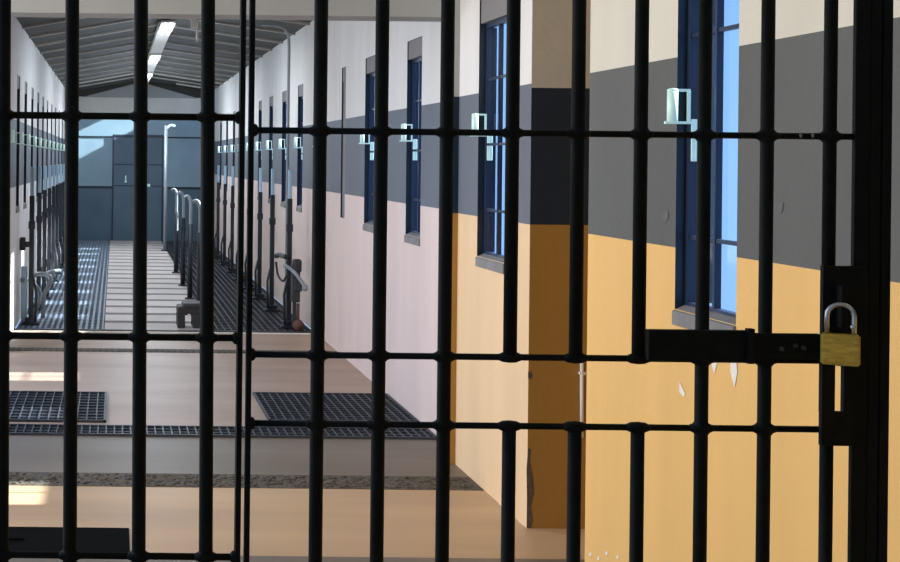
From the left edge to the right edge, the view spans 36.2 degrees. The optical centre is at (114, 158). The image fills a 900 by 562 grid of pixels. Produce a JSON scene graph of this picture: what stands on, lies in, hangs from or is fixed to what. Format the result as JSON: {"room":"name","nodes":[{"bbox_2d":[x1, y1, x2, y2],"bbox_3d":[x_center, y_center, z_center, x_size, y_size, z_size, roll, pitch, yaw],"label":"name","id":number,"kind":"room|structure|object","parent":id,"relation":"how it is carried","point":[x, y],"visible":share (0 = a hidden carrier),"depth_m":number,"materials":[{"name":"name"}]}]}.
{"room":"prison interior","nodes":[
{"label":"prison interior","id":0,"kind":"room"},
{"bbox_2d":[10,17,64,331],"bbox_3d":[-0.902,0.138,17.200,0.070,2.705,14.600,1,0,0],"label":"wall","id":1,"kind":"structure","parent":0,"point":[27,62],"depth_m":12.75,"materials":[{"name":"white paint"}]},
{"bbox_2d":[16,75,19,212],"bbox_3d":[-0.892,-0.133,11.575,0.073,1.216,0.352,1,0,0],"label":"window","id":2,"kind":"structure","parent":1,"relation":"in","point":[18,77],"depth_m":11.63,"materials":[{"name":"blue paint"}]},
{"bbox_2d":[17,132,23,143],"bbox_3d":[-0.871,-0.133,11.730,0.105,0.222,0.034,1,0,0],"label":"latch","id":3,"kind":"object","parent":2,"relation":"attached to","point":[21,133],"depth_m":11.72,"materials":[{"name":"green paint"}]},
{"bbox_2d":[23,82,26,208],"bbox_3d":[-0.892,-0.133,12.525,0.073,1.216,0.352,1,0,0],"label":"window","id":4,"kind":"structure","parent":1,"relation":"in","point":[25,204],"depth_m":12.55,"materials":[{"name":"blue paint"}]},
{"bbox_2d":[24,134,30,144],"bbox_3d":[-0.871,-0.133,12.680,0.105,0.222,0.034,1,0,0],"label":"latch","id":5,"kind":"object","parent":4,"relation":"attached to","point":[28,135],"depth_m":12.67,"materials":[{"name":"green paint"}]},
{"bbox_3d":[-0.892,-0.133,14.525,0.073,1.216,0.352,1,0,0],"label":"window","id":6,"kind":"structure","parent":1,"relation":"in","visible":0},
{"bbox_2d":[37,137,42,146],"bbox_3d":[-0.871,-0.133,14.680,0.105,0.222,0.034,1,0,0],"label":"latch","id":7,"kind":"object","parent":6,"relation":"attached to","point":[40,138],"depth_m":14.67,"materials":[{"name":"green paint"}]},
{"bbox_3d":[-0.892,-0.133,13.525,0.073,1.216,0.352,1,0,0],"label":"window","id":8,"kind":"structure","parent":1,"relation":"in","visible":0},
{"bbox_2d":[31,136,36,145],"bbox_3d":[-0.871,-0.133,13.680,0.105,0.222,0.034,1,0,0],"label":"latch","id":9,"kind":"object","parent":8,"relation":"attached to","point":[35,137],"depth_m":13.67,"materials":[{"name":"green paint"}]},
{"bbox_3d":[-0.892,-0.133,15.525,0.073,1.216,0.352,1,0,0],"label":"window","id":10,"kind":"structure","parent":1,"relation":"in","visible":0},
{"bbox_2d":[42,139,46,147],"bbox_3d":[-0.871,-0.133,15.680,0.105,0.222,0.034,1,0,0],"label":"window latch","id":11,"kind":"structure","parent":10,"relation":"attached to","point":[45,140],"depth_m":15.67,"materials":[{"name":"green paint"}]},
{"bbox_3d":[-0.892,-0.133,16.525,0.073,1.216,0.352,1,0,0],"label":"window","id":12,"kind":"structure","parent":1,"relation":"in","visible":0},
{"bbox_2d":[46,140,50,148],"bbox_3d":[-0.871,-0.133,16.680,0.105,0.222,0.034,1,0,0],"label":"window latch","id":13,"kind":"structure","parent":12,"relation":"attached to","point":[49,141],"depth_m":16.67,"materials":[{"name":"green paint"}]},
{"bbox_3d":[-0.892,-0.133,10.525,0.073,1.216,0.352,1,0,0],"label":"window","id":14,"kind":"structure","parent":1,"relation":"in","visible":0},
{"bbox_2d":[10,129,14,142],"bbox_3d":[-0.871,-0.133,10.680,0.105,0.222,0.034,1,0,0],"label":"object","id":15,"kind":"structure","parent":14,"relation":"attached to","point":[12,130],"depth_m":10.67,"materials":[{"name":"green paint"}]},
{"bbox_2d":[78,82,200,241],"bbox_3d":[0.452,0.040,23.904,2.635,2.970,0.032,1,0,0],"label":"wall","id":16,"kind":"structure","parent":0,"point":[95,136],"depth_m":23.90,"materials":[{"name":"paint"}]},
{"bbox_2d":[111,134,163,240],"bbox_3d":[0.414,0.530,23.848,0.940,1.950,0.079,1,0,0],"label":"door","id":17,"kind":"structure","parent":16,"relation":"in","point":[122,147],"depth_m":23.86,"materials":[{"name":"blue metal"}]},
{"bbox_2d":[16,17,312,90],"bbox_3d":[0.467,-1.324,15.593,3.035,0.322,17.814,1,0,0],"label":"ceiling","id":18,"kind":"structure","parent":0,"point":[24,21],"depth_m":15.26,"materials":[{"name":"grey metal"}]},
{"bbox_2d":[63,73,222,86],"bbox_3d":[0.467,-1.315,21.436,2.635,0.271,0.070,1,0,0],"label":"rafter","id":19,"kind":"object","parent":18,"relation":"attached to","point":[131,73],"visible":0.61,"depth_m":21.40,"materials":[{"name":"grey metal"}]},
{"bbox_2d":[61,69,227,82],"bbox_3d":[0.467,-1.315,20.486,2.635,0.271,0.070,1,0,0],"label":"rafter","id":20,"kind":"object","parent":18,"relation":"attached to","point":[131,69],"visible":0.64,"depth_m":20.45,"materials":[{"name":"grey metal"}]},
{"bbox_2d":[58,64,233,79],"bbox_3d":[0.467,-1.315,19.536,2.635,0.271,0.070,1,0,0],"label":"rafter","id":21,"kind":"object","parent":18,"relation":"attached to","point":[157,64],"visible":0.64,"depth_m":19.50,"materials":[{"name":"grey metal"}]},
{"bbox_2d":[55,60,238,75],"bbox_3d":[0.467,-1.315,18.586,2.635,0.271,0.070,1,0,0],"label":"rafter","id":22,"kind":"object","parent":18,"relation":"attached to","point":[132,60],"visible":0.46,"depth_m":18.55,"materials":[{"name":"grey metal"}]},
{"bbox_2d":[48,46,248,65],"bbox_3d":[0.467,-1.315,16.686,2.635,0.271,0.070,1,0,0],"label":"rafter","id":23,"kind":"object","parent":18,"relation":"attached to","point":[180,51],"visible":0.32,"depth_m":16.65,"materials":[{"name":"grey metal"}]},
{"bbox_2d":[79,76,218,87],"bbox_3d":[0.467,-1.315,22.386,2.635,0.271,0.070,1,0,0],"label":"rafter","id":24,"kind":"object","parent":18,"relation":"attached to","point":[152,76],"visible":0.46,"depth_m":22.35,"materials":[{"name":"grey metal"}]},
{"bbox_2d":[52,53,246,70],"bbox_3d":[0.467,-1.315,17.636,2.635,0.271,0.070,1,0,0],"label":"rafter","id":25,"kind":"object","parent":18,"relation":"attached to","point":[148,53],"visible":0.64,"depth_m":17.60,"materials":[{"name":"grey metal"}]},
{"bbox_2d":[44,40,262,59],"bbox_3d":[0.467,-1.315,15.736,2.635,0.271,0.070,1,0,0],"label":"rafter","id":26,"kind":"object","parent":18,"relation":"attached to","point":[167,42],"visible":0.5,"depth_m":15.70,"materials":[{"name":"grey metal"}]},
{"bbox_2d":[40,32,271,53],"bbox_3d":[0.467,-1.315,14.786,2.635,0.271,0.070,1,0,0],"label":"rafter","id":27,"kind":"object","parent":18,"relation":"attached to","point":[152,33],"visible":0.5,"depth_m":14.75,"materials":[{"name":"grey metal"}]},
{"bbox_2d":[35,23,282,46],"bbox_3d":[0.467,-1.315,13.836,2.635,0.271,0.070,1,0,0],"label":"rafter","id":28,"kind":"object","parent":18,"relation":"attached to","point":[156,24],"visible":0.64,"depth_m":13.80,"materials":[{"name":"grey metal"}]},
{"bbox_2d":[148,21,170,82],"bbox_3d":[0.505,-1.372,17.700,0.140,0.135,9.600,1,0,0],"label":"cable tray","id":29,"kind":"object","parent":18,"relation":"hanging from","point":[159,41],"visible":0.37,"depth_m":14.95,"materials":[{"name":"white metal"}]},
{"bbox_2d":[148,54,161,62],"bbox_3d":[0.504,-1.274,16.500,0.140,0.051,0.900,1,0,0],"label":"tube light","id":30,"kind":"object","parent":29,"relation":"attached to","point":[153,57],"visible":1,"depth_m":16.32,"materials":[{"name":"white"}]},
{"bbox_2d":[158,20,175,34],"bbox_3d":[0.504,-1.274,12.650,0.140,0.051,0.900,1,0,0],"label":"tube light","id":31,"kind":"object","parent":29,"relation":"attached to","point":[165,26],"visible":1,"depth_m":12.46,"materials":[{"name":"white"}]},
{"bbox_2d":[29,18,294,38],"bbox_3d":[0.467,-1.315,12.886,2.635,0.271,0.070,1,0,0],"label":"rafter","id":32,"kind":"object","parent":18,"relation":"attached to","point":[130,19],"visible":0.64,"depth_m":12.85,"materials":[{"name":"grey metal"}]},
{"bbox_2d":[22,18,309,28],"bbox_3d":[0.467,-1.315,11.936,2.635,0.271,0.070,1,0,0],"label":"rafter","id":33,"kind":"object","parent":18,"relation":"attached to","point":[61,20],"visible":0.36,"depth_m":11.90,"materials":[{"name":"grey metal"}]},
{"bbox_2d":[191,19,197,41],"bbox_3d":[0.752,-1.232,12.300,0.070,0.248,0.020,1,0,0],"label":"bracket","id":34,"kind":"object","parent":18,"relation":"hanging from","point":[194,23],"visible":0.82,"depth_m":12.29,"materials":[{"name":"grey metal"}]},
{"bbox_2d":[262,24,290,296],"bbox_3d":[1.468,0.115,11.950,0.265,2.718,0.028,1,0,0],"label":"conduit","id":35,"kind":"object","parent":18,"relation":"attached to","point":[263,25],"visible":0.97,"depth_m":11.94,"materials":[{"name":"grey metal"}]},
{"bbox_2d":[11,0,459,463],"bbox_3d":[-0.343,-0.054,6.576,4.113,3.100,0.220,1,0,0],"label":"wall","id":36,"kind":"structure","parent":0,"point":[338,10],"depth_m":6.47,"materials":[{"name":"paint"}]},
{"bbox_2d":[9,240,584,561],"bbox_3d":[0.407,1.599,11.250,3.350,0.212,25.300,1,0,0],"label":"floor","id":37,"kind":"structure","parent":0,"point":[279,517],"depth_m":6.44,"materials":[{"name":"concrete"}]},
{"bbox_2d":[9,391,106,422],"bbox_3d":[-0.634,1.486,7.845,1.165,0.014,0.910,1,0,0],"label":"floor grate","id":38,"kind":"object","parent":37,"relation":"on","point":[24,406],"depth_m":7.83,"materials":[{"name":"black metal"}]},
{"bbox_2d":[16,240,108,328],"bbox_3d":[-0.486,1.500,17.620,0.770,0.014,12.520,1,0,0],"label":"floor grating","id":39,"kind":"object","parent":37,"relation":"on","point":[93,255],"depth_m":14.53,"materials":[{"name":"black metal"}]},
{"bbox_2d":[22,167,38,324],"bbox_3d":[-0.754,0.782,11.709,0.150,1.420,0.222,1,0,0],"label":"steel post","id":40,"kind":"object","parent":39,"relation":"on","point":[30,320],"visible":1,"depth_m":11.73,"materials":[{"name":"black metal"}]},
{"bbox_2d":[33,166,45,309],"bbox_3d":[-0.754,0.782,12.859,0.150,1.420,0.222,1,0,0],"label":"steel post","id":41,"kind":"object","parent":39,"relation":"on","point":[39,194],"visible":0.61,"depth_m":12.88,"materials":[{"name":"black metal"}]},
{"bbox_2d":[20,237,60,322],"bbox_3d":[-0.703,1.105,12.026,0.317,0.775,0.690,1,0,6],"label":"mechanism","id":42,"kind":"object","parent":39,"relation":"on","point":[24,279],"visible":0.73,"depth_m":11.83,"materials":[{"name":"grey metal"}]},
{"bbox_2d":[42,166,50,298],"bbox_3d":[-0.754,0.782,13.859,0.150,1.420,0.222,1,0,0],"label":"steel post","id":43,"kind":"object","parent":39,"relation":"on","point":[44,212],"visible":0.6,"depth_m":13.88,"materials":[{"name":"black metal"}]},
{"bbox_2d":[46,165,54,289],"bbox_3d":[-0.754,0.782,14.859,0.150,1.420,0.222,1,0,0],"label":"steel post","id":44,"kind":"object","parent":39,"relation":"on","point":[49,209],"visible":0.75,"depth_m":14.88,"materials":[{"name":"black metal"}]},
{"bbox_2d":[46,165,58,281],"bbox_3d":[-0.754,0.782,15.859,0.150,1.420,0.222,1,0,0],"label":"steel post","id":45,"kind":"object","parent":39,"relation":"on","point":[53,206],"visible":0.77,"depth_m":15.88,"materials":[{"name":"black metal"}]},
{"bbox_2d":[55,165,61,273],"bbox_3d":[-0.754,0.782,16.859,0.150,1.420,0.222,1,0,0],"label":"steel post","id":46,"kind":"object","parent":39,"relation":"on","point":[57,203],"visible":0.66,"depth_m":16.88,"materials":[{"name":"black metal"}]},
{"bbox_2d":[58,164,63,267],"bbox_3d":[-0.754,0.782,17.859,0.150,1.420,0.222,1,0,0],"label":"steel post","id":47,"kind":"object","parent":39,"relation":"on","point":[61,242],"visible":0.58,"depth_m":17.88,"materials":[{"name":"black metal"}]},
{"bbox_2d":[61,164,64,261],"bbox_3d":[-0.754,0.782,18.959,0.150,1.420,0.222,1,0,0],"label":"steel post","id":48,"kind":"object","parent":39,"relation":"on","point":[63,182],"visible":0.37,"depth_m":18.98,"materials":[{"name":"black metal"}]},
{"bbox_2d":[9,527,129,551],"bbox_3d":[-0.530,1.487,5.105,1.173,0.014,0.330,1,0,0],"label":"floor hatch","id":49,"kind":"object","parent":37,"relation":"on","point":[89,539],"visible":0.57,"depth_m":5.09,"materials":[{"name":"black metal"}]},
{"bbox_2d":[13,328,310,333],"bbox_3d":[0.436,1.499,11.300,2.635,0.012,0.100,1,0,0],"label":"threshold","id":50,"kind":"object","parent":37,"relation":"on","point":[15,329],"visible":0.64,"depth_m":11.31,"materials":[{"name":"grey"}]},
{"bbox_2d":[161,124,175,250],"bbox_3d":[0.872,0.463,21.200,0.214,2.070,0.120,1,0,0],"label":"post","id":51,"kind":"object","parent":37,"relation":"on","point":[169,125],"visible":1,"depth_m":21.18,"materials":[{"name":"grey metal"}]},
{"bbox_2d":[10,347,336,353],"bbox_3d":[0.266,1.500,10.185,2.965,0.007,0.170,1,0,0],"label":"strip","id":52,"kind":"object","parent":37,"relation":"on","point":[11,348],"visible":0.63,"depth_m":10.17,"materials":[{"name":"grey metal"}]},
{"bbox_2d":[171,188,179,272],"bbox_3d":[0.790,0.938,17.060,0.129,1.117,0.100,1,0,0],"label":"railing post","id":53,"kind":"object","parent":37,"relation":"on","point":[176,213],"visible":0.98,"depth_m":17.04,"materials":[{"name":"grey metal"}]},
{"bbox_2d":[177,191,186,285],"bbox_3d":[0.790,0.938,15.350,0.129,1.117,0.100,1,0,0],"label":"railing post","id":54,"kind":"object","parent":37,"relation":"on","point":[183,219],"visible":0.97,"depth_m":15.33,"materials":[{"name":"grey metal"}]},
{"bbox_2d":[176,300,199,327],"bbox_3d":[0.662,1.384,11.591,0.223,0.223,0.287,1,0,0],"label":"stool","id":55,"kind":"object","parent":37,"relation":"on","point":[187,307],"visible":0.91,"depth_m":11.48,"materials":[{"name":"grey metal"}]},
{"bbox_2d":[184,194,194,299],"bbox_3d":[0.790,0.938,13.900,0.129,1.117,0.100,1,0,0],"label":"railing post","id":56,"kind":"object","parent":37,"relation":"on","point":[190,225],"visible":1,"depth_m":13.88,"materials":[{"name":"grey metal"}]},
{"bbox_2d":[192,199,199,300],"bbox_3d":[0.790,0.938,12.350,0.129,1.117,0.100,1,0,0],"label":"railing post","id":57,"kind":"object","parent":37,"relation":"on","point":[194,201],"visible":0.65,"depth_m":12.33,"materials":[{"name":"grey metal"}]},
{"bbox_2d":[9,424,435,439],"bbox_3d":[0.266,1.496,7.150,2.965,0.014,0.240,1,0,0],"label":"drain grating","id":58,"kind":"object","parent":37,"relation":"on","point":[14,429],"visible":0.84,"depth_m":7.16,"materials":[{"name":"black metal"}]},
{"bbox_2d":[161,241,310,331],"bbox_3d":[1.298,1.519,17.620,0.890,0.014,12.520,1,0,0],"label":"floor grating","id":59,"kind":"object","parent":37,"relation":"on","point":[225,287],"depth_m":13.76,"materials":[{"name":"black metal"}]},
{"bbox_2d":[214,165,222,258],"bbox_3d":[1.571,0.807,19.759,0.150,1.420,0.222,1,0,0],"label":"steel post","id":60,"kind":"object","parent":59,"relation":"on","point":[217,255],"visible":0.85,"depth_m":19.78,"materials":[{"name":"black metal"}]},
{"bbox_2d":[219,166,227,265],"bbox_3d":[1.571,0.807,18.559,0.150,1.420,0.222,1,0,0],"label":"steel post","id":61,"kind":"object","parent":59,"relation":"on","point":[224,262],"visible":0.91,"depth_m":18.58,"materials":[{"name":"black metal"}]},
{"bbox_2d":[226,166,235,272],"bbox_3d":[1.571,0.807,17.359,0.150,1.420,0.222,1,0,0],"label":"steel post","id":62,"kind":"object","parent":59,"relation":"on","point":[231,269],"visible":0.95,"depth_m":17.38,"materials":[{"name":"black metal"}]},
{"bbox_2d":[233,252,244,280],"bbox_3d":[1.571,0.807,16.259,0.150,1.420,0.222,1,0,0],"label":"steel post","id":63,"kind":"object","parent":59,"relation":"on","point":[235,278],"visible":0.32,"depth_m":16.21,"materials":[{"name":"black metal"}]},
{"bbox_2d":[243,253,254,289],"bbox_3d":[1.571,0.807,15.159,0.150,1.420,0.222,1,0,0],"label":"steel post","id":64,"kind":"object","parent":59,"relation":"on","point":[244,286],"visible":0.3,"depth_m":15.12,"materials":[{"name":"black metal"}]},
{"bbox_2d":[252,168,266,299],"bbox_3d":[1.571,0.807,14.059,0.150,1.420,0.222,1,0,0],"label":"steel post","id":65,"kind":"object","parent":59,"relation":"on","point":[258,295],"visible":0.96,"depth_m":14.08,"materials":[{"name":"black metal"}]},
{"bbox_2d":[263,169,279,311],"bbox_3d":[1.571,0.807,12.959,0.150,1.420,0.222,1,0,0],"label":"steel post","id":66,"kind":"object","parent":59,"relation":"on","point":[270,306],"visible":1,"depth_m":12.98,"materials":[{"name":"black metal"}]},
{"bbox_2d":[279,170,293,328],"bbox_3d":[1.571,0.807,11.679,0.150,1.420,0.222,1,0,0],"label":"steel post","id":67,"kind":"object","parent":59,"relation":"on","point":[286,322],"visible":0.84,"depth_m":11.70,"materials":[{"name":"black metal"}]},
{"bbox_2d":[274,253,307,330],"bbox_3d":[1.566,1.180,11.547,0.207,0.673,0.544,1,0,-6],"label":"mechanism","id":68,"kind":"object","parent":59,"relation":"on","point":[297,284],"visible":1,"depth_m":11.46,"materials":[{"name":"metal"}]},
{"bbox_2d":[9,472,483,490],"bbox_3d":[0.236,1.500,6.075,2.905,0.017,0.250,1,0,0],"label":"strip","id":69,"kind":"object","parent":37,"relation":"on","point":[15,478],"visible":0.73,"depth_m":6.06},
{"bbox_2d":[253,392,419,421],"bbox_3d":[1.316,1.508,7.905,0.865,0.014,0.890,1,0,0],"label":"floor grate","id":70,"kind":"object","parent":37,"relation":"on","point":[275,405],"depth_m":7.90,"materials":[{"name":"black metal"}]},
{"bbox_2d":[865,0,892,561],"bbox_3d":[0.355,-0.046,2.090,1.768,3.100,0.060,1,0,0],"label":"door frame","id":71,"kind":"structure","parent":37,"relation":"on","point":[881,48],"depth_m":2.07,"materials":[{"name":"black paint"}]},
{"bbox_2d":[0,0,246,561],"bbox_3d":[-0.160,0.343,2.080,0.727,2.190,0.030,1,0,0],"label":"gate leaf","id":72,"kind":"object","parent":71,"relation":"attached to","point":[71,115],"visible":1,"depth_m":2.07,"materials":[{"name":"black paint"}]},
{"bbox_2d":[243,0,870,561],"bbox_3d":[0.704,0.353,2.064,0.990,2.190,0.060,1,0,0],"label":"gate leaf","id":73,"kind":"object","parent":71,"relation":"attached to","point":[701,346],"visible":0.99,"depth_m":2.07,"materials":[{"name":"black paint"}]},
{"bbox_2d":[820,302,860,366],"bbox_3d":[1.129,0.272,2.024,0.054,0.099,0.022,1,0,27],"label":"padlock","id":74,"kind":"object","parent":73,"relation":"hanging from","point":[837,349],"visible":1,"depth_m":2.02,"materials":[{"name":"gold metal"}]},
{"bbox_2d":[214,20,440,434],"bbox_3d":[1.804,0.136,15.593,0.070,2.768,17.814,1,0,0],"label":"wall","id":75,"kind":"structure","parent":0,"point":[412,270],"depth_m":9.65,"materials":[{"name":"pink paint"}]},
{"bbox_2d":[257,101,261,199],"bbox_3d":[1.805,-0.103,15.895,0.084,1.216,0.352,1,0,0],"label":"window","id":76,"kind":"structure","parent":75,"relation":"in","point":[260,102],"depth_m":16.05,"materials":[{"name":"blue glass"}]},
{"bbox_2d":[255,142,260,149],"bbox_3d":[1.779,-0.103,16.050,0.105,0.222,0.034,1,0,0],"label":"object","id":77,"kind":"structure","parent":76,"relation":"attached to","point":[256,143],"depth_m":16.04,"materials":[{"name":"green paint"}]},
{"bbox_2d":[268,96,272,202],"bbox_3d":[1.805,-0.103,14.775,0.084,1.216,0.352,1,0,0],"label":"window","id":78,"kind":"structure","parent":75,"relation":"in","point":[271,98],"depth_m":14.93,"materials":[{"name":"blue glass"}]},
{"bbox_2d":[265,140,272,159],"bbox_3d":[1.779,-0.103,14.930,0.105,0.222,0.034,1,0,0],"label":"latch","id":79,"kind":"object","parent":78,"relation":"attached to","point":[267,141],"depth_m":14.93,"materials":[{"name":"green paint"}]},
{"bbox_2d":[280,91,286,207],"bbox_3d":[1.805,-0.103,13.625,0.084,1.216,0.352,1,0,0],"label":"window","id":80,"kind":"structure","parent":75,"relation":"in","point":[284,92],"depth_m":13.78,"materials":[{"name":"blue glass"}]},
{"bbox_2d":[278,139,285,159],"bbox_3d":[1.779,-0.103,13.780,0.105,0.222,0.034,1,0,0],"label":"latch","id":81,"kind":"object","parent":80,"relation":"attached to","point":[280,140],"depth_m":13.77,"materials":[{"name":"green paint"}]},
{"bbox_2d":[296,84,302,211],"bbox_3d":[1.805,-0.103,12.445,0.084,1.216,0.352,1,0,0],"label":"window","id":82,"kind":"structure","parent":75,"relation":"in","point":[299,209],"depth_m":12.60,"materials":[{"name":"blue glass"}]},
{"bbox_2d":[293,137,302,159],"bbox_3d":[1.779,-0.103,12.600,0.105,0.222,0.034,1,0,0],"label":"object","id":83,"kind":"structure","parent":82,"relation":"attached to","point":[295,138],"depth_m":12.59,"materials":[{"name":"green paint"}]},
{"bbox_2d":[342,67,345,217],"bbox_3d":[1.807,-0.127,10.090,0.059,1.168,0.178,1,0,0],"label":"window","id":84,"kind":"structure","parent":75,"relation":"in","point":[344,68],"depth_m":10.12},
{"bbox_2d":[363,56,374,232],"bbox_3d":[1.805,-0.103,9.030,0.084,1.216,0.382,1,0,0],"label":"window","id":85,"kind":"structure","parent":75,"relation":"in","point":[370,66],"depth_m":9.20,"materials":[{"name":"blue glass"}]},
{"bbox_2d":[359,135,373,159],"bbox_3d":[1.779,-0.103,9.200,0.105,0.222,0.034,1,0,0],"label":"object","id":86,"kind":"structure","parent":85,"relation":"attached to","point":[362,137],"depth_m":9.19,"materials":[{"name":"green paint"}]},
{"bbox_2d":[372,77,374,220],"bbox_3d":[1.837,-0.072,9.206,0.020,1.019,0.020,1,0,0],"label":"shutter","id":87,"kind":"object","parent":85,"relation":"attached to","point":[373,78],"depth_m":9.20,"materials":[{"name":"blue paint"}]},
{"bbox_2d":[404,37,421,245],"bbox_3d":[1.805,-0.103,7.710,0.084,1.216,0.382,1,0,0],"label":"window","id":88,"kind":"structure","parent":75,"relation":"in","point":[415,46],"depth_m":7.87,"materials":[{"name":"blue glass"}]},
{"bbox_2d":[400,124,416,159],"bbox_3d":[1.779,-0.103,7.880,0.105,0.222,0.034,1,0,0],"label":"window latch","id":89,"kind":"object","parent":88,"relation":"attached to","point":[403,126],"depth_m":7.88,"materials":[{"name":"green paint"}]},
{"bbox_2d":[415,63,418,230],"bbox_3d":[1.837,-0.072,7.886,0.020,1.019,0.020,1,0,0],"label":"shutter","id":90,"kind":"object","parent":88,"relation":"attached to","point":[416,64],"depth_m":7.88,"materials":[{"name":"blue paint"}]},
{"bbox_2d":[527,0,590,528],"bbox_3d":[1.883,-0.029,5.460,0.354,3.100,0.233,1,0,0],"label":"pillar","id":91,"kind":"structure","parent":0,"point":[553,386],"depth_m":5.34,"materials":[{"name":"paint"}]},
{"bbox_2d":[579,363,585,437],"bbox_3d":[1.917,0.985,5.337,0.024,0.312,0.024,1,0,0],"label":"conduit","id":92,"kind":"object","parent":91,"relation":"attached to","point":[582,372],"visible":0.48,"depth_m":5.33,"materials":[{"name":"white paint"}]},
{"bbox_2d":[455,0,899,561],"bbox_3d":[1.744,-0.016,2.643,0.073,3.130,8.086,1,0,0],"label":"wall","id":93,"kind":"structure","parent":0,"point":[616,392],"depth_m":3.98,"materials":[{"name":"paint"}]},
{"bbox_2d":[475,0,506,273],"bbox_3d":[1.745,-0.121,5.905,0.084,1.251,0.432,1,0,0],"label":"window","id":94,"kind":"structure","parent":93,"relation":"in","point":[493,12],"depth_m":6.08,"materials":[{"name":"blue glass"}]},
{"bbox_2d":[472,113,492,160],"bbox_3d":[1.719,-0.104,6.100,0.105,0.222,0.034,1,0,0],"label":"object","id":95,"kind":"structure","parent":94,"relation":"attached to","point":[475,116],"depth_m":6.09,"materials":[{"name":"green paint"}]},
{"bbox_2d":[490,28,496,251],"bbox_3d":[1.777,-0.089,6.106,0.020,1.052,0.020,1,0,0],"label":"bar","id":96,"kind":"object","parent":94,"relation":"attached to","point":[493,31],"depth_m":6.10,"materials":[{"name":"blue paint"}]},
{"bbox_2d":[672,0,738,329],"bbox_3d":[1.765,-0.121,3.765,0.124,1.251,0.392,1,0,0],"label":"window","id":97,"kind":"structure","parent":93,"relation":"in","point":[679,318],"depth_m":3.90,"materials":[{"name":"blue metal"}]},
{"bbox_2d":[664,88,696,160],"bbox_3d":[1.719,-0.104,3.940,0.105,0.222,0.034,1,0,0],"label":"window latch","id":98,"kind":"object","parent":97,"relation":"attached to","point":[672,93],"depth_m":3.93,"materials":[{"name":"green paint"}]},
{"bbox_2d":[710,0,714,302],"bbox_3d":[1.797,-0.089,3.946,0.060,1.052,0.020,1,0,0],"label":"bar","id":99,"kind":"object","parent":97,"relation":"attached to","point":[713,35],"depth_m":3.94,"materials":[{"name":"blue paint"}]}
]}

